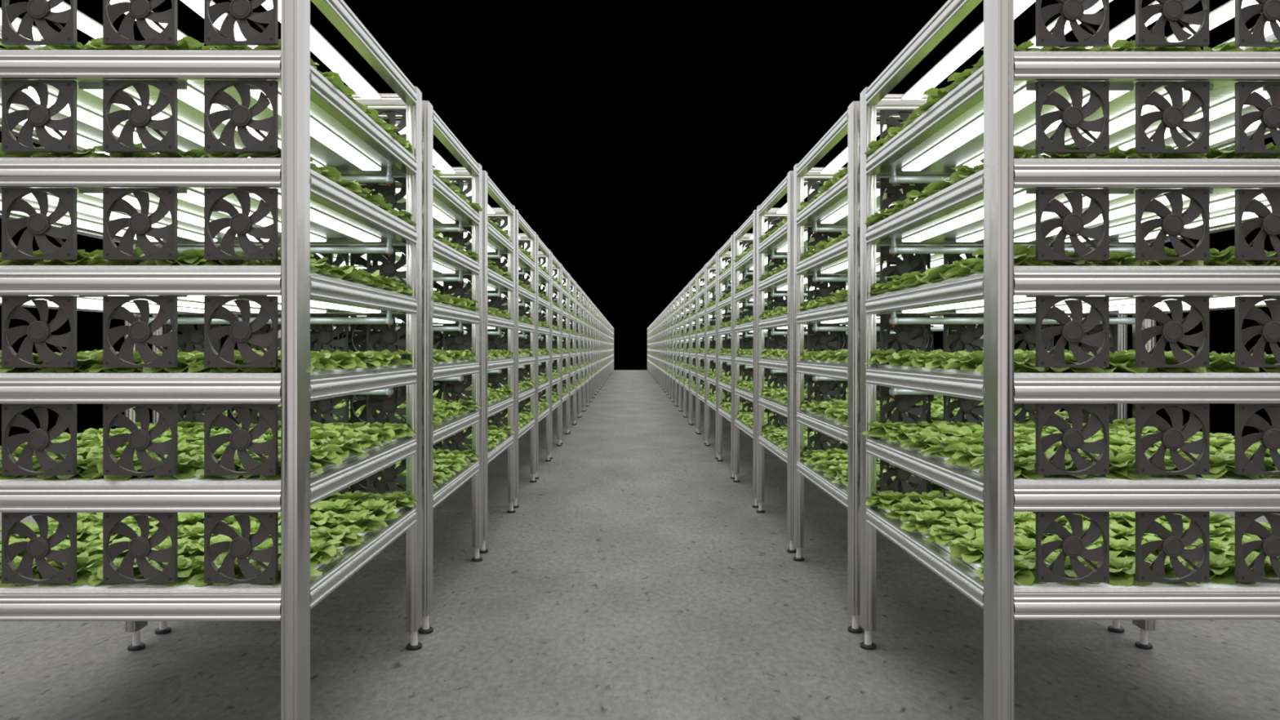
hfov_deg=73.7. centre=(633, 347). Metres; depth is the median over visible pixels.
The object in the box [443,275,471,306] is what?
fan
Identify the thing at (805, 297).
fan
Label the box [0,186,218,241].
light
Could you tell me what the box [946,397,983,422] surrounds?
fan
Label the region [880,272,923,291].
lettuce
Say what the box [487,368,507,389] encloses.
fan
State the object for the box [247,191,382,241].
light
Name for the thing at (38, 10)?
fan
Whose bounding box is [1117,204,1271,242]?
light
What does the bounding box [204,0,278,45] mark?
fan
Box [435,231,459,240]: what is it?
fan
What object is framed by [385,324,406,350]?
fan
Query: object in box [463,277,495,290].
light
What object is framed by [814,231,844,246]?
fan
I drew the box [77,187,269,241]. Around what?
light
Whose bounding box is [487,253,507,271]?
fan
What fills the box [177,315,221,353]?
fan
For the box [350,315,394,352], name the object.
fan
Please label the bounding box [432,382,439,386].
fan
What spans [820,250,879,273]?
light
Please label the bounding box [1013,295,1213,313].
light
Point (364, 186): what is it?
fan
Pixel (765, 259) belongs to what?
light
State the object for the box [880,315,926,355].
fan
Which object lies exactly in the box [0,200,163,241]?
light
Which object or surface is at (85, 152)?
lettuce
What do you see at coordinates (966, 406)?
fan
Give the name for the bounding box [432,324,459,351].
fan
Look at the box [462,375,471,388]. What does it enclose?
fan
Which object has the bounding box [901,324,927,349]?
fan
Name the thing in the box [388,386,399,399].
fan
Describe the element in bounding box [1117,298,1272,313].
light
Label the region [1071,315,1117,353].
fan
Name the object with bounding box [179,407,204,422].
fan
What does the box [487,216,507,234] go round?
fan
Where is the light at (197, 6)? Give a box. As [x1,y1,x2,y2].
[181,0,257,48]
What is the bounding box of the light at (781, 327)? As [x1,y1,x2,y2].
[777,324,807,328]
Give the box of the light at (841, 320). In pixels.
[820,315,879,323]
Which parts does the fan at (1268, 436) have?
blade, blade, blade, blade, blade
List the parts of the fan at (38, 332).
blade, blade, blade, blade, blade, blade, blade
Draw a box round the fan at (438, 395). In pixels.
[432,381,459,400]
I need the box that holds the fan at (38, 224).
[1,187,76,259]
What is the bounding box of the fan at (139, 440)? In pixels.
[102,404,177,475]
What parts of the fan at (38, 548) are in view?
blade, blade, blade, blade, blade, blade, blade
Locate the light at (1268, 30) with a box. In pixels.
[1212,20,1279,48]
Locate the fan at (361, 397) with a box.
[352,395,364,402]
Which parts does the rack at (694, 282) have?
post, rail, rail, rail, rail, rail, rail, rail, post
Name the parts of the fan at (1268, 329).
blade, blade, blade, blade, blade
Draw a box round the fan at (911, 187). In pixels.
[886,185,927,208]
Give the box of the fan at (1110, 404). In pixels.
[1068,403,1113,423]
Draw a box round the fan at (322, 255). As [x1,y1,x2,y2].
[320,253,333,263]
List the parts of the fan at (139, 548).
blade, blade, blade, blade, blade, blade, blade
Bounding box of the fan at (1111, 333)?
[1068,316,1113,351]
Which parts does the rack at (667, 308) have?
post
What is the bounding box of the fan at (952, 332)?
[942,324,976,350]
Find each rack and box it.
[0,0,422,719]
[152,100,482,634]
[348,170,515,553]
[441,234,551,479]
[469,251,561,458]
[471,264,569,444]
[488,209,536,508]
[562,274,576,432]
[571,281,581,423]
[576,288,585,417]
[582,293,589,410]
[585,302,595,401]
[586,297,591,405]
[591,305,596,397]
[595,307,598,394]
[596,309,600,391]
[600,311,601,386]
[601,313,604,386]
[603,315,604,383]
[604,318,605,382]
[605,319,607,380]
[606,320,608,378]
[607,321,608,377]
[608,323,609,376]
[609,324,610,375]
[609,324,611,374]
[611,325,612,372]
[612,326,613,371]
[613,327,613,369]
[647,327,648,368]
[648,325,649,372]
[648,326,648,371]
[649,324,650,373]
[650,323,652,376]
[650,324,651,373]
[652,322,653,376]
[653,320,655,379]
[653,321,653,377]
[654,319,656,380]
[656,318,657,382]
[657,315,658,383]
[658,314,693,386]
[660,312,662,388]
[662,309,666,391]
[664,308,666,394]
[666,305,671,397]
[668,302,675,401]
[671,298,678,405]
[675,293,683,410]
[679,288,693,417]
[683,281,694,423]
[688,274,711,432]
[696,264,724,444]
[705,251,747,458]
[716,234,773,479]
[733,209,807,507]
[755,170,983,553]
[793,101,1127,633]
[860,0,1279,719]
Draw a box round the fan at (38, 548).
[1,512,76,583]
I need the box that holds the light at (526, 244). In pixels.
[524,242,530,251]
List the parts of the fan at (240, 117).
blade, blade, blade, blade, blade, blade, blade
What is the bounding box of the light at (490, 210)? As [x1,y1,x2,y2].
[462,183,495,213]
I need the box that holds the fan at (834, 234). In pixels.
[807,226,839,250]
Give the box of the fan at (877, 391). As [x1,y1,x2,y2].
[876,385,885,400]
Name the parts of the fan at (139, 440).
blade, blade, blade, blade, blade, blade, blade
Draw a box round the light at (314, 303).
[238,295,382,312]
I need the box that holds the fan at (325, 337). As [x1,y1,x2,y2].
[310,315,348,352]
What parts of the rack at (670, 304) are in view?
post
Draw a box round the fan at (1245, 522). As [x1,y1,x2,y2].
[1235,511,1279,582]
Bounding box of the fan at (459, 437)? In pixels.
[443,426,471,453]
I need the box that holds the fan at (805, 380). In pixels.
[804,373,823,388]
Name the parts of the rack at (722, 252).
post, rail, rail, rail, rail, rail, rail, rail, cross rail, post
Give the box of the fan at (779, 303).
[767,292,786,312]
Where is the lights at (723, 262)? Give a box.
[500,258,770,342]
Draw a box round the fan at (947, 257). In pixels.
[943,246,983,264]
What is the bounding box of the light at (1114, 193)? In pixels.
[955,187,1134,242]
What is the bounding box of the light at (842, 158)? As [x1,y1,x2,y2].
[820,120,886,173]
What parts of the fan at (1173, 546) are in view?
blade, blade, blade, blade, blade, blade, blade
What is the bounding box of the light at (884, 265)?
[876,253,933,271]
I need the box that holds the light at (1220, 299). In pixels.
[1062,295,1279,313]
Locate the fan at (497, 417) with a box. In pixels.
[487,408,507,430]
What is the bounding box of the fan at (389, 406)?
[366,385,406,424]
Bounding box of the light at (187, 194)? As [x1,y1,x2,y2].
[175,187,327,241]
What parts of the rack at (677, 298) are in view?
post, post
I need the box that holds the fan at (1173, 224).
[1135,188,1209,260]
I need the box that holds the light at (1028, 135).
[955,84,1134,170]
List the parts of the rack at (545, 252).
post, cross rail, rail, rail, rail, rail, rail, rail, rail, post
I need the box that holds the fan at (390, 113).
[366,108,406,140]
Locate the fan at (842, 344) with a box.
[814,324,845,351]
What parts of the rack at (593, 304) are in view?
post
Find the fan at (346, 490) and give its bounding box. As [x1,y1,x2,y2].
[337,487,348,494]
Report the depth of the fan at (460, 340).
7.02 m
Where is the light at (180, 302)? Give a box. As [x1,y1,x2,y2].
[79,295,260,312]
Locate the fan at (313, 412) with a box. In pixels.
[310,397,333,423]
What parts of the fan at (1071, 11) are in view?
blade, blade, blade, blade, blade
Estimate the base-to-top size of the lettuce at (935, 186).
0.073 m
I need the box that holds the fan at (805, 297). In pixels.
[804,292,822,301]
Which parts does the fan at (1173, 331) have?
blade, blade, blade, blade, blade, blade, blade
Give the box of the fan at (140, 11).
[102,0,177,44]
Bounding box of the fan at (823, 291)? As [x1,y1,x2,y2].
[807,275,839,301]
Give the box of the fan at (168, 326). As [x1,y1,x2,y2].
[165,316,204,351]
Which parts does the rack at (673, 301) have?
post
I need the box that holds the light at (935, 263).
[926,253,965,268]
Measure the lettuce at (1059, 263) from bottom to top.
0.076 m
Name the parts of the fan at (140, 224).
blade, blade, blade, blade, blade, blade, blade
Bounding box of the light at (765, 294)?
[749,293,767,301]
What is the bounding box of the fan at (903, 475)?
[880,459,926,494]
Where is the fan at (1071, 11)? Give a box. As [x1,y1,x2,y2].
[1035,0,1109,46]
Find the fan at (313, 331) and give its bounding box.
[310,316,333,351]
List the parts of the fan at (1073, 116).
blade, blade, blade, blade, blade, blade, blade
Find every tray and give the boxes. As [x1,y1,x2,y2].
[0,49,405,173]
[0,157,402,242]
[0,265,406,311]
[0,364,406,377]
[0,435,406,485]
[0,507,404,594]
[269,408,471,429]
[333,253,467,272]
[351,459,471,494]
[370,184,471,224]
[432,360,471,364]
[436,281,504,289]
[439,232,506,252]
[487,356,507,359]
[500,261,528,269]
[501,296,527,300]
[521,277,544,281]
[724,272,750,281]
[741,256,785,269]
[742,295,772,300]
[764,356,786,359]
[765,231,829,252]
[768,281,848,289]
[804,301,933,318]
[804,360,884,364]
[804,409,848,425]
[804,458,943,497]
[805,188,902,224]
[808,253,977,272]
[876,51,1279,174]
[876,266,1279,311]
[876,364,1279,377]
[876,436,1279,485]
[876,506,1279,592]
[881,158,1279,242]
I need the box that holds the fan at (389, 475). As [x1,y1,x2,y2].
[366,457,406,494]
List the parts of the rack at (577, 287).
post, rail, rail, post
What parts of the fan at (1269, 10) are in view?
blade, blade, blade, blade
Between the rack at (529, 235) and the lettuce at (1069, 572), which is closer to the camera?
the lettuce at (1069, 572)
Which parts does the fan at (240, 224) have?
blade, blade, blade, blade, blade, blade, blade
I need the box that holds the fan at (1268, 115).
[1235,81,1279,153]
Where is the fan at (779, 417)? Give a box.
[767,408,786,429]
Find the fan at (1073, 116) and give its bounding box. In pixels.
[1035,80,1109,153]
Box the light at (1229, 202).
[1064,192,1266,242]
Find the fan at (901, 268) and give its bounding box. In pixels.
[880,246,926,288]
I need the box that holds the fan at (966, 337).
[943,315,983,352]
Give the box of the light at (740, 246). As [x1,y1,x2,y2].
[730,242,748,255]
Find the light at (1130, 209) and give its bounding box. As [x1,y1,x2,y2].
[1013,188,1213,242]
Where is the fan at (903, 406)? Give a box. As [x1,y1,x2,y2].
[880,385,926,428]
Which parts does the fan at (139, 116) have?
blade, blade, blade, blade, blade, blade, blade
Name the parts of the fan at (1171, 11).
blade, blade, blade, blade, blade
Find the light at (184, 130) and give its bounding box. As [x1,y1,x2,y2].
[77,83,250,157]
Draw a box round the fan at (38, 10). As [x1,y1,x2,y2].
[1,0,76,44]
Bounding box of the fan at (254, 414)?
[238,405,280,424]
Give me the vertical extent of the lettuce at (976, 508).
0.076 m
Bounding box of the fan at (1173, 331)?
[1135,296,1209,367]
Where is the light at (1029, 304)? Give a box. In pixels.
[955,295,1133,313]
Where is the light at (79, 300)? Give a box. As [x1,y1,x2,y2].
[0,295,204,312]
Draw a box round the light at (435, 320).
[432,317,455,323]
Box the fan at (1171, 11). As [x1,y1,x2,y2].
[1135,0,1209,46]
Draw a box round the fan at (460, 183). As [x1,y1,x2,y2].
[445,177,471,201]
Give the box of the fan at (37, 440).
[1,404,76,475]
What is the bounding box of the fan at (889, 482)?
[886,466,930,490]
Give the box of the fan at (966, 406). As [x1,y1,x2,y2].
[943,395,983,425]
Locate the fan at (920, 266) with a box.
[886,253,930,281]
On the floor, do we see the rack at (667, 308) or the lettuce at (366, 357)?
the rack at (667, 308)
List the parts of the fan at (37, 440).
blade, blade, blade, blade, blade, blade, blade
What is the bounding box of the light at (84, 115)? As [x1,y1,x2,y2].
[0,83,159,153]
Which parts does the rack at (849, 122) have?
post, foot stem, rail, rail, rail, rail, rail, rail, rail, cross rail, cross rail, cross rail, cross rail, post, foot stem, cross rail, cross rail, foot stem, post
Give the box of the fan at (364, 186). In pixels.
[360,184,394,208]
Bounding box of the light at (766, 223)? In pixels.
[749,219,773,238]
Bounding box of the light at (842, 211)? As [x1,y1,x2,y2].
[820,185,886,223]
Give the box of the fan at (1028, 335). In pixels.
[1013,315,1053,351]
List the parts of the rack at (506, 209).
cross rail, cross rail, foot stem, post, cross rail, cross rail, cross rail, rail, rail, rail, rail, rail, rail, rail, post, foot stem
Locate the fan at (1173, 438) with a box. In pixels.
[1135,403,1209,475]
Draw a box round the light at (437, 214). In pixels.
[395,184,455,223]
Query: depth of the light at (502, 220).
9.90 m
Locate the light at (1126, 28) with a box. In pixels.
[1084,0,1161,48]
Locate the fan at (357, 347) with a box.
[340,324,363,350]
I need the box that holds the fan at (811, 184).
[807,178,833,202]
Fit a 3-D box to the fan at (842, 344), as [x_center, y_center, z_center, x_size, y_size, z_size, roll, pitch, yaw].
[1.676,-0.059,7.261,0.264,0.264,0.023,0,0,0]
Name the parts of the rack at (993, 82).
foot stem, post, cross rail, cross rail, rail, rail, rail, rail, rail, rail, rail, post, cross rail, cross rail, foot stem, post, cross rail, cross rail, cross rail, cross rail, cross rail, cross rail, rail, rail, rail, rail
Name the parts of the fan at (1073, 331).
blade, blade, blade, blade, blade, blade, blade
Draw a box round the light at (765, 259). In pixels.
[749,256,771,270]
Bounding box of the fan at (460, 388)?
[443,373,471,404]
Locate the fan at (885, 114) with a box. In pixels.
[880,109,914,138]
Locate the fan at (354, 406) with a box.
[350,395,394,424]
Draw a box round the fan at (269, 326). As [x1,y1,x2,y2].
[226,315,271,350]
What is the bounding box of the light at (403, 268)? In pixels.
[348,253,406,271]
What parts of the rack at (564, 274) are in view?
post, rail, rail, rail, rail, rail, rail, rail, post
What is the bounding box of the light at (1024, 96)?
[901,84,1035,171]
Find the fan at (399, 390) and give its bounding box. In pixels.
[397,386,401,398]
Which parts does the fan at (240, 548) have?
blade, blade, blade, blade, blade, blade, blade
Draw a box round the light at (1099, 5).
[1026,0,1112,48]
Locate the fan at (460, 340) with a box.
[443,324,471,355]
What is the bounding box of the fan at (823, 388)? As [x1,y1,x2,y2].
[807,374,839,403]
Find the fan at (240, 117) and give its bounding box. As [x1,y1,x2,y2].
[204,80,278,152]
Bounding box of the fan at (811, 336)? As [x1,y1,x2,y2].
[804,329,827,349]
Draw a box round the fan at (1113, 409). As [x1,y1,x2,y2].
[1071,403,1117,423]
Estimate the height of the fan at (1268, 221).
0.264 m
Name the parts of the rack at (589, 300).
post, post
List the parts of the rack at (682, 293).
post, post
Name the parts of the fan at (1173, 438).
blade, blade, blade, blade, blade, blade, blade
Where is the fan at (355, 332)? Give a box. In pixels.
[352,324,383,351]
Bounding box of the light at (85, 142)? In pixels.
[0,103,109,155]
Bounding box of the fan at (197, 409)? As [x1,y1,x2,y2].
[177,404,204,422]
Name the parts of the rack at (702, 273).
post, rail, rail, rail, rail, rail, rail, rail, post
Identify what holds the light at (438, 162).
attached to the rack at (432, 122)
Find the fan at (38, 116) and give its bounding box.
[1,80,76,152]
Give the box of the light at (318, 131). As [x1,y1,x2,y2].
[248,84,382,170]
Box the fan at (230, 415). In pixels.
[226,406,259,424]
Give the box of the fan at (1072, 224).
[1035,188,1109,260]
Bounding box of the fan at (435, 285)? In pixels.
[432,281,459,299]
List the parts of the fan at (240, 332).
blade, blade, blade, blade, blade, blade, blade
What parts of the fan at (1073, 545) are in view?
blade, blade, blade, blade, blade, blade, blade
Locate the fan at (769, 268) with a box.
[767,253,786,272]
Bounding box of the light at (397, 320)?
[348,315,401,323]
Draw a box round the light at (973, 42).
[901,0,1035,100]
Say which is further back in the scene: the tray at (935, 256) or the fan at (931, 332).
the fan at (931, 332)
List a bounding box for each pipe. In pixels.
[147,311,393,326]
[161,238,393,256]
[310,321,463,333]
[338,167,393,185]
[350,387,393,397]
[395,271,463,283]
[432,221,463,233]
[432,331,525,338]
[432,375,463,382]
[440,327,502,336]
[450,288,502,297]
[487,249,502,259]
[487,368,502,374]
[492,299,525,306]
[505,306,542,313]
[506,268,525,275]
[518,364,525,369]
[713,312,747,318]
[726,280,746,287]
[726,306,766,313]
[726,333,770,339]
[744,268,767,275]
[744,299,805,306]
[744,331,786,338]
[744,364,753,369]
[770,250,786,259]
[770,288,814,297]
[770,328,896,336]
[770,368,786,374]
[812,221,848,233]
[812,271,886,283]
[812,321,977,333]
[812,375,843,382]
[888,168,950,186]
[888,239,1135,256]
[888,311,1135,326]
[888,386,940,397]
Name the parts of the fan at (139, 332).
blade, blade, blade, blade, blade, blade, blade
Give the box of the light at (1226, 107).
[1109,85,1270,150]
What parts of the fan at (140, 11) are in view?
blade, blade, blade, blade, blade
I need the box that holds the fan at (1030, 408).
[1013,403,1035,423]
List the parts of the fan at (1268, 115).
blade, blade, blade, blade, blade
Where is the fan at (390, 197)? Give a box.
[366,177,406,217]
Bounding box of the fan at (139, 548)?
[102,512,177,583]
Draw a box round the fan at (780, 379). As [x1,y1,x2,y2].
[767,368,786,390]
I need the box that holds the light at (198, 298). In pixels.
[158,295,327,312]
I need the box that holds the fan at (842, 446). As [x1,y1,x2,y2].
[814,431,845,450]
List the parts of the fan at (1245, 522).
blade, blade, blade, blade, blade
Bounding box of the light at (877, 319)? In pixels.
[876,315,941,322]
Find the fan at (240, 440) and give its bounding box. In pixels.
[204,404,278,475]
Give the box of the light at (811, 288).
[805,284,829,290]
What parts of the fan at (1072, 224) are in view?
blade, blade, blade, blade, blade, blade, blade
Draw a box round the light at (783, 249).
[776,231,813,252]
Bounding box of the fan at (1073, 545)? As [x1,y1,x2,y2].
[1035,511,1109,582]
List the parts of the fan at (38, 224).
blade, blade, blade, blade, blade, blade, blade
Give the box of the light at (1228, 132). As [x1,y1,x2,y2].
[1173,120,1261,148]
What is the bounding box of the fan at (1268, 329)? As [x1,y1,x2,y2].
[1235,296,1279,367]
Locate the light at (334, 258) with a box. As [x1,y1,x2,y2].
[316,253,366,269]
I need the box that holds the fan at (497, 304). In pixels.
[487,292,507,311]
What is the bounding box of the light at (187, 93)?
[177,83,325,167]
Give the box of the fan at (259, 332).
[238,315,280,351]
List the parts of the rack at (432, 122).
post, foot stem, post, cross rail, cross rail, cross rail, foot stem, cross rail, post, cross rail, cross rail, cross rail, rail, rail, rail, rail, rail, rail, rail, post, foot stem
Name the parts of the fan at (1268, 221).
blade, blade, blade, blade, blade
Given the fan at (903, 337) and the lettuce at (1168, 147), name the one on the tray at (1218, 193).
the lettuce at (1168, 147)
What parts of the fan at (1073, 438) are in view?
blade, blade, blade, blade, blade, blade, blade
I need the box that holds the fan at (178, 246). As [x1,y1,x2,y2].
[177,245,218,246]
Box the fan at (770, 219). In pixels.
[767,216,786,231]
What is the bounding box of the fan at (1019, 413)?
[1013,407,1035,422]
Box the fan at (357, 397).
[341,395,366,403]
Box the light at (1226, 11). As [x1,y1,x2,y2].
[1166,0,1257,42]
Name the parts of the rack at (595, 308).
post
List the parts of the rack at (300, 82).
rail, rail, rail, rail, post, foot stem, cross rail, cross rail, cross rail, cross rail, cross rail, cross rail, cross rail, cross rail, post, rail, rail, rail, rail, rail, rail, rail, cross rail, cross rail, post, foot stem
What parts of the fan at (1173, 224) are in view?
blade, blade, blade, blade, blade, blade, blade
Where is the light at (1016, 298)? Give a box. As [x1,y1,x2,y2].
[901,295,1054,313]
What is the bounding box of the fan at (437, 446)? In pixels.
[432,431,460,450]
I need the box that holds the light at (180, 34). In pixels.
[109,0,187,39]
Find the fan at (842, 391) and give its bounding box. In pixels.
[814,380,845,401]
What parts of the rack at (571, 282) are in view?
post, rail, rail, rail, rail, rail, rail, rail, post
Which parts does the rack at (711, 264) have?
post, rail, rail, rail, rail, rail, rail, rail, post, cross rail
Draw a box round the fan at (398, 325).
[397,324,406,350]
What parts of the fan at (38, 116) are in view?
blade, blade, blade, blade, blade, blade, blade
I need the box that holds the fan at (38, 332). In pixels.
[1,296,76,367]
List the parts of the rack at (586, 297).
post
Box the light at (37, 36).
[0,7,45,46]
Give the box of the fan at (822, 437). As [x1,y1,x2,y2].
[807,426,839,453]
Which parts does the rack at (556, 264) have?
post, rail, rail, rail, rail, rail, rail, rail, post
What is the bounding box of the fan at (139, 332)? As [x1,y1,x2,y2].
[102,296,177,367]
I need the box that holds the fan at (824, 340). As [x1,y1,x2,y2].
[807,324,839,351]
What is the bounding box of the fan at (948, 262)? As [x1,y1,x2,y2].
[946,253,975,264]
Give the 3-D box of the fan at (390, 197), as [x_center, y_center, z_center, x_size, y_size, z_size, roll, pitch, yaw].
[-1.422,-0.859,4.984,0.264,0.264,0.023,0,0,0]
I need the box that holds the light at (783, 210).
[776,183,814,213]
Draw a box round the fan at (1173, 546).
[1135,511,1209,582]
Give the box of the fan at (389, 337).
[366,315,406,359]
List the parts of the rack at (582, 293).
post, post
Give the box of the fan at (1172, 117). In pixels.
[1135,80,1209,153]
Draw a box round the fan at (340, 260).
[310,253,348,266]
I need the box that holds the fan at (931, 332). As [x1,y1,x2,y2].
[906,324,933,351]
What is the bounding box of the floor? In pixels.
[0,369,1279,719]
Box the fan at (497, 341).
[487,329,507,351]
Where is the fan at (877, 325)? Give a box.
[876,324,885,349]
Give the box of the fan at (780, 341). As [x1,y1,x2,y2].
[767,329,786,350]
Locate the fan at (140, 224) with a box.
[102,187,177,259]
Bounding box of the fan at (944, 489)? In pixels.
[943,487,949,497]
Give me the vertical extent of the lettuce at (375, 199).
0.086 m
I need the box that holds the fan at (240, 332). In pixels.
[204,296,278,367]
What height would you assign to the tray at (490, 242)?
0.090 m
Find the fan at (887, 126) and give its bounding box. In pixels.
[886,120,902,129]
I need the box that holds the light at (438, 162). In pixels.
[395,120,455,173]
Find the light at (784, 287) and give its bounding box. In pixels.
[776,277,807,290]
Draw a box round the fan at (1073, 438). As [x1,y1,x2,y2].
[1035,403,1109,475]
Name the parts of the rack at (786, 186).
post, foot stem, rail, rail, rail, rail, rail, rail, rail, cross rail, cross rail, cross rail, cross rail, post, foot stem, cross rail, cross rail, post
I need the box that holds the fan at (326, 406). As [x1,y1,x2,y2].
[310,395,348,426]
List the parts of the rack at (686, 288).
post, rail, rail, rail, rail, rail, rail, post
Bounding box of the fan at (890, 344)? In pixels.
[886,315,930,351]
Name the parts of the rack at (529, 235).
foot stem, post, cross rail, rail, rail, rail, rail, rail, rail, rail, foot stem, post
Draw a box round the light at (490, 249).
[463,230,495,252]
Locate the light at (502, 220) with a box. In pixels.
[500,219,520,238]
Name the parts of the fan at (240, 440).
blade, blade, blade, blade, blade, blade, blade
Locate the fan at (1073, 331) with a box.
[1035,296,1109,367]
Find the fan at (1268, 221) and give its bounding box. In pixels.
[1235,188,1279,260]
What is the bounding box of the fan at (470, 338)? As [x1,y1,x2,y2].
[449,329,471,349]
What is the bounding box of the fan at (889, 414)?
[886,395,930,423]
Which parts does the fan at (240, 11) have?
blade, blade, blade, blade, blade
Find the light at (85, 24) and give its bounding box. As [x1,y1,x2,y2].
[47,0,102,38]
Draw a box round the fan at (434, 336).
[432,334,439,349]
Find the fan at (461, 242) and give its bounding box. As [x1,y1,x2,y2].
[443,226,471,250]
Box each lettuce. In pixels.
[0,40,45,49]
[0,142,48,157]
[0,164,1271,553]
[0,251,62,265]
[0,352,56,373]
[0,452,53,479]
[0,535,62,557]
[0,552,1,568]
[0,555,48,587]
[12,447,48,457]
[30,147,94,157]
[32,249,102,265]
[32,551,102,586]
[33,454,102,479]
[36,351,102,373]
[40,38,91,49]
[49,445,102,459]
[52,538,102,555]
[75,451,158,481]
[78,350,157,373]
[80,142,154,157]
[84,35,146,49]
[84,258,108,262]
[84,535,151,563]
[84,556,155,586]
[85,445,147,458]
[86,246,149,265]
[133,555,204,586]
[135,452,204,479]
[136,351,204,373]
[137,246,220,265]
[140,351,190,364]
[144,35,205,49]
[147,441,201,457]
[147,537,199,560]
[149,148,211,157]
[182,533,238,559]
[186,351,264,372]
[187,548,259,586]
[189,444,226,463]
[190,249,259,265]
[194,451,260,479]
[200,144,248,157]
[202,38,253,49]
[222,438,266,447]
[229,520,259,538]
[235,146,323,173]
[235,354,324,373]
[235,446,280,460]
[242,455,324,479]
[247,248,320,272]
[251,556,323,585]
[252,512,280,525]
[252,537,280,558]
[253,39,319,66]
[256,431,280,440]
[264,524,316,546]
[278,439,316,452]
[279,538,342,564]
[310,163,342,182]
[310,257,342,278]
[310,351,345,370]
[310,422,357,436]
[310,430,340,445]
[310,436,369,458]
[310,444,343,466]
[310,498,359,520]
[310,501,321,513]
[310,511,337,530]
[310,524,366,546]
[312,65,351,94]
[316,350,367,368]
[324,265,371,283]
[328,422,369,435]
[328,509,387,533]
[330,490,376,506]
[333,430,382,448]
[334,177,367,196]
[339,87,366,112]
[342,350,389,367]
[350,426,397,443]
[351,498,401,520]
[355,267,389,288]
[358,186,387,206]
[360,103,386,128]
[367,198,401,217]
[368,272,400,291]
[368,422,415,437]
[368,490,416,508]
[370,351,406,365]
[372,349,412,364]
[380,123,404,142]
[390,279,412,294]
[397,210,415,223]
[399,139,413,153]
[861,419,916,436]
[864,137,884,154]
[864,208,893,224]
[864,348,916,364]
[865,489,915,509]
[868,280,901,294]
[879,351,928,365]
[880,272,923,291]
[880,424,930,442]
[883,123,907,144]
[884,199,906,216]
[884,501,933,520]
[896,271,932,288]
[899,105,923,128]
[899,350,950,360]
[899,352,945,366]
[899,429,950,448]
[900,510,958,533]
[902,186,934,208]
[906,420,953,429]
[907,490,948,505]
[911,87,948,113]
[918,435,983,457]
[920,263,967,282]
[920,497,973,519]
[921,177,951,197]
[922,351,968,368]
[922,524,977,546]
[925,422,962,436]
[941,257,983,277]
[941,427,983,438]
[942,68,972,93]
[942,442,983,466]
[943,350,983,370]
[945,510,983,528]
[947,537,983,563]
[949,164,982,184]
[951,350,973,356]
[960,424,983,439]
[965,500,983,515]
[968,455,1052,479]
[969,40,1047,73]
[969,244,1055,272]
[969,438,1028,451]
[970,522,1028,540]
[973,145,1044,173]
[973,353,1044,372]
[973,555,1044,586]
[981,511,1035,525]
[1013,353,1027,356]
[1013,433,1035,440]
[1013,444,1055,463]
[1013,520,1057,543]
[1013,534,1059,563]
[1014,439,1062,451]
[1016,351,1035,355]
[1022,451,1097,478]
[1024,353,1104,373]
[1025,551,1102,586]
[1032,249,1099,266]
[1033,142,1104,158]
[1041,40,1093,51]
[1043,535,1102,552]
[1048,351,1092,358]
[1054,448,1093,462]
[1071,449,1151,479]
[1084,146,1157,158]
[1084,250,1146,266]
[1085,554,1152,586]
[1088,39,1147,51]
[1092,350,1158,373]
[1097,537,1142,557]
[1109,444,1151,466]
[1124,553,1208,585]
[1125,456,1198,478]
[1126,534,1195,563]
[1128,350,1206,373]
[1133,35,1209,51]
[1140,145,1207,158]
[1142,246,1204,266]
[1144,445,1199,459]
[1178,445,1235,456]
[1178,452,1264,479]
[1182,245,1256,266]
[1182,551,1257,584]
[1190,353,1259,372]
[1190,537,1235,559]
[1191,351,1235,356]
[1198,145,1253,158]
[1203,40,1244,51]
[1223,551,1279,582]
[1226,535,1279,561]
[1229,249,1279,266]
[1230,442,1279,457]
[1230,450,1279,478]
[1241,142,1279,158]
[1244,39,1279,51]
[1245,354,1279,372]
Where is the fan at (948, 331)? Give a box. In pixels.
[946,316,983,351]
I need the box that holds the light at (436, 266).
[395,249,455,273]
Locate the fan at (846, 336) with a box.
[837,334,848,349]
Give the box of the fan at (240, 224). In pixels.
[204,187,278,259]
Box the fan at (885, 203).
[880,177,926,213]
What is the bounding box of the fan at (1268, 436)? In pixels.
[1235,403,1279,475]
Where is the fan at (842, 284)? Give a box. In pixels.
[814,281,845,299]
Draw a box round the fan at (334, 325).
[315,324,339,351]
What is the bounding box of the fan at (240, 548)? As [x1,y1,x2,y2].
[204,512,278,583]
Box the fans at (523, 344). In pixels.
[381,219,879,427]
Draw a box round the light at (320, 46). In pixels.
[261,0,382,99]
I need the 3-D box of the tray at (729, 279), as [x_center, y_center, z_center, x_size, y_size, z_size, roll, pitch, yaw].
[2.142,-1.060,12.249,1.545,0.090,1.821,0,0,0]
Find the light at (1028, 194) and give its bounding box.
[901,187,1055,242]
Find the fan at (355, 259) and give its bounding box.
[350,253,394,276]
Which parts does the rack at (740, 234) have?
foot stem, post, rail, rail, rail, rail, rail, rail, rail, cross rail, post, foot stem, cross rail, cross rail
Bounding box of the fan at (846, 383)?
[837,380,848,388]
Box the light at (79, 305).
[0,297,159,312]
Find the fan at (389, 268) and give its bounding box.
[366,246,406,288]
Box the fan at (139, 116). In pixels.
[102,80,177,152]
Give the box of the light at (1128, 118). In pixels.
[1031,84,1213,158]
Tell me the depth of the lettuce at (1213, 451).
3.62 m
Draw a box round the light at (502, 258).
[501,256,520,270]
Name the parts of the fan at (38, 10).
blade, blade, blade, blade, blade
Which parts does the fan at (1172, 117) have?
blade, blade, blade, blade, blade, blade, blade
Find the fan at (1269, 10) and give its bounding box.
[1235,0,1279,46]
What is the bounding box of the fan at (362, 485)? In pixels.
[350,475,394,490]
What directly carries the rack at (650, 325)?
on the floor

